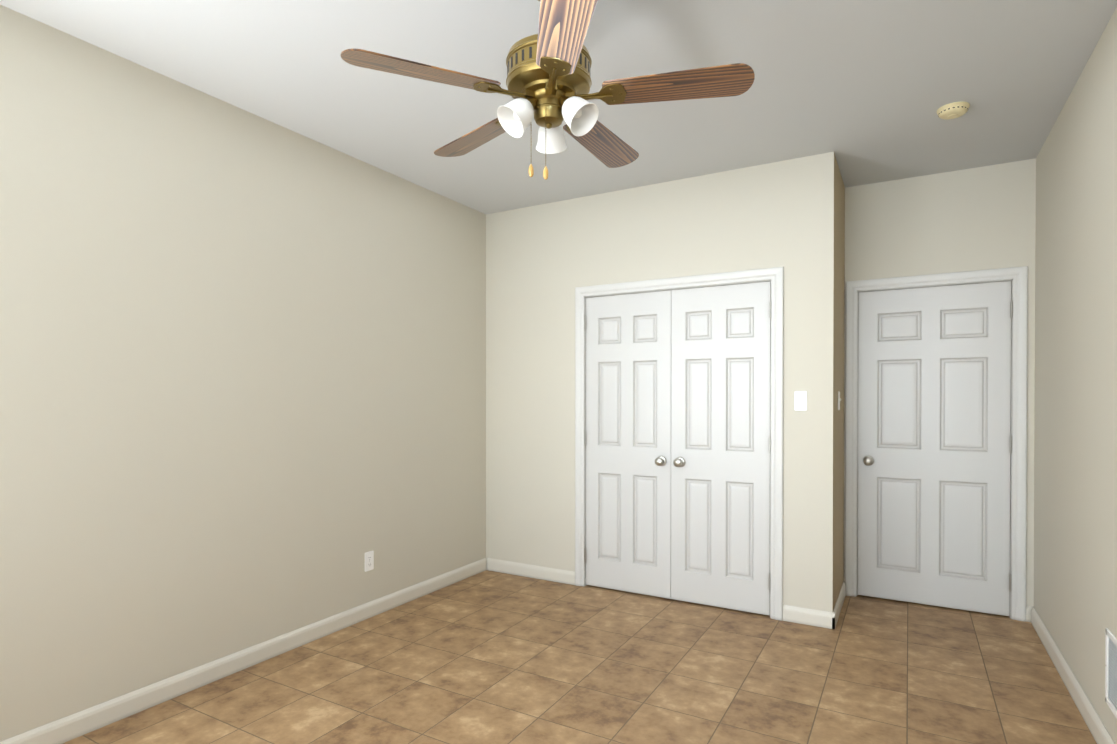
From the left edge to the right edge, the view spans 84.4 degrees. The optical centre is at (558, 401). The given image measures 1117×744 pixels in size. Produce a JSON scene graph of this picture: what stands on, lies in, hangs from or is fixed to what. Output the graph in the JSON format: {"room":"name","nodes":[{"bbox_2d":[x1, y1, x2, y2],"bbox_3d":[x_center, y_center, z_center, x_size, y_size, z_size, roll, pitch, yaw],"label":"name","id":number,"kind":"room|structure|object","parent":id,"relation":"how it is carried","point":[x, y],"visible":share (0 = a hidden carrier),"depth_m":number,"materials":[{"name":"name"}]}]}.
{"room":"empty bedroom","nodes":[
{"label":"empty bedroom","id":0,"kind":"room"},
{"bbox_2d":[0,5,485,740],"bbox_3d":[-1.537,-0.061,3.151,0.110,2.740,5.380,0,0,30],"label":"wall","id":1,"kind":"structure","parent":0,"point":[242,379],"depth_m":2.84,"materials":[{"name":"beige paint"}]},
{"bbox_2d":[0,558,487,743],"bbox_3d":[-1.656,1.265,2.825,0.014,0.092,4.460,0,0,30],"label":"baseboard","id":2,"kind":"structure","parent":1,"relation":"attached to","point":[76,725],"depth_m":2.91,"materials":[{"name":"paint"}]},
{"bbox_2d":[365,551,373,571],"bbox_3d":[-1.145,0.965,3.728,0.008,0.115,0.070,0,0,30],"label":"electrical outlet","id":3,"kind":"object","parent":1,"relation":"attached to","point":[369,560],"visible":1,"depth_m":3.73,"materials":[{"name":"white plastic"}]},
{"bbox_2d":[0,0,1116,213],"bbox_3d":[0.320,-1.479,2.769,3.705,0.100,6.570,0,0,30],"label":"ceiling","id":4,"kind":"structure","parent":0,"point":[864,91],"depth_m":2.68,"materials":[{"name":"grey paint"}]},
{"bbox_2d":[341,0,754,179],"bbox_3d":[-0.005,-1.078,2.126,1.274,0.692,1.221,0,0,30],"label":"ceiling fan","id":5,"kind":"object","parent":4,"relation":"hanging from","point":[548,79],"visible":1,"depth_m":1.99,"materials":[{"name":"brown wood"}]},
{"bbox_2d":[937,102,969,119],"bbox_3d":[1.922,-1.409,3.003,0.136,0.042,0.136,0,0,30],"label":"smoke detector","id":6,"kind":"object","parent":4,"relation":"attached to","point":[953,110],"visible":1,"depth_m":2.97,"materials":[{"name":"beige plastic"}]},
{"bbox_2d":[62,570,1096,743],"bbox_3d":[0.320,1.361,2.789,3.705,0.100,6.570,0,0,30],"label":"floor","id":7,"kind":"structure","parent":0,"point":[488,657],"depth_m":2.89,"materials":[{"name":"tile"}]},
{"bbox_2d":[486,155,812,608],"bbox_3d":[0.489,-0.069,4.225,2.350,2.740,0.110,0,0,30],"label":"wall","id":8,"kind":"structure","parent":0,"point":[543,261],"depth_m":4.34,"materials":[{"name":"beige paint"}]},
{"bbox_2d":[488,558,574,584],"bbox_3d":[-0.208,1.253,4.559,0.757,0.092,0.014,0,0,30],"label":"baseboard","id":9,"kind":"structure","parent":8,"relation":"attached to","point":[508,567],"depth_m":4.54,"materials":[{"name":"paint"}]},
{"bbox_2d":[585,290,670,598],"bbox_3d":[0.453,0.281,4.169,0.628,2.018,0.102,0,0,30],"label":"closet door","id":10,"kind":"structure","parent":8,"relation":"in","point":[628,443],"depth_m":4.17,"materials":[{"name":"paint"}]},
{"bbox_2d":[575,267,783,620],"bbox_3d":[0.756,0.248,4.064,1.401,2.108,0.129,0,0,30],"label":"door frame","id":11,"kind":"structure","parent":8,"relation":"attached to","point":[774,276],"depth_m":3.80,"materials":[{"name":"paint"}]},
{"bbox_2d":[671,281,770,614],"bbox_3d":[1.001,0.283,3.857,0.628,2.018,0.102,0,0,30],"label":"closet door","id":12,"kind":"structure","parent":8,"relation":"in","point":[720,435],"depth_m":3.86,"materials":[{"name":"paint"}]},
{"bbox_2d":[794,391,806,410],"bbox_3d":[1.423,-0.005,3.621,0.070,0.115,0.017,0,0,30],"label":"light switch","id":13,"kind":"object","parent":8,"relation":"attached to","point":[800,400],"visible":1,"depth_m":3.62,"materials":[{"name":"white plastic"}]},
{"bbox_2d":[783,605,835,628],"bbox_3d":[1.457,1.259,3.612,0.272,0.092,0.014,0,0,30],"label":"baseboard","id":14,"kind":"structure","parent":8,"relation":"attached to","point":[800,615],"depth_m":3.60,"materials":[{"name":"paint"}]},
{"bbox_2d":[812,152,844,611],"bbox_3d":[1.704,-0.066,3.873,0.110,2.740,0.700,0,0,30],"label":"wall","id":15,"kind":"structure","parent":0,"point":[828,382],"depth_m":3.58,"materials":[{"name":"beige paint"}]},
{"bbox_2d":[838,391,840,409],"bbox_3d":[1.739,-0.006,3.808,0.017,0.115,0.070,0,0,30],"label":"light switch","id":16,"kind":"object","parent":15,"relation":"attached to","point":[839,399],"visible":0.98,"depth_m":3.80,"materials":[{"name":"white plastic"}]},
{"bbox_2d":[834,581,845,623],"bbox_3d":[1.754,1.258,3.846,0.014,0.092,0.714,0,0,30],"label":"baseboard","id":17,"kind":"structure","parent":15,"relation":"attached to","point":[839,603],"depth_m":3.84,"materials":[{"name":"paint"}]},
{"bbox_2d":[844,158,1035,605],"bbox_3d":[1.328,-0.071,4.553,3.485,2.740,0.110,0,0,30],"label":"wall","id":18,"kind":"structure","parent":0,"point":[978,218],"depth_m":3.83,"materials":[{"name":"beige paint"}]},
{"bbox_2d":[858,281,1012,615],"bbox_3d":[2.354,0.282,3.893,0.832,2.018,0.102,0,0,30],"label":"door","id":19,"kind":"structure","parent":18,"relation":"in","point":[934,411],"depth_m":3.89,"materials":[{"name":"paint"}]},
{"bbox_2d":[845,266,1027,621],"bbox_3d":[2.380,0.249,3.946,0.981,2.108,0.129,0,0,30],"label":"door frame","id":20,"kind":"structure","parent":18,"relation":"attached to","point":[1017,277],"depth_m":3.72,"materials":[{"name":"paint"}]},
{"bbox_2d":[1034,7,1116,743],"bbox_3d":[1.588,-0.049,1.374,0.110,2.740,5.380,0,0,30],"label":"wall","id":21,"kind":"structure","parent":0,"point":[1075,519],"depth_m":2.68,"materials":[{"name":"beige paint"}]},
{"bbox_2d":[1026,605,1114,743],"bbox_3d":[1.525,1.275,1.419,0.035,0.092,5.160,0,0,30],"label":"baseboard","id":22,"kind":"structure","parent":21,"relation":"attached to","point":[1098,730],"depth_m":2.75,"materials":[{"name":"paint"}]},
{"bbox_2d":[1105,628,1116,718],"bbox_3d":[1.967,0.981,2.166,0.008,0.275,0.300,0,0,30],"label":"air vent","id":23,"kind":"object","parent":21,"relation":"in","point":[1110,670],"visible":1,"depth_m":2.25,"materials":[{"name":"white plastic"}]}
]}

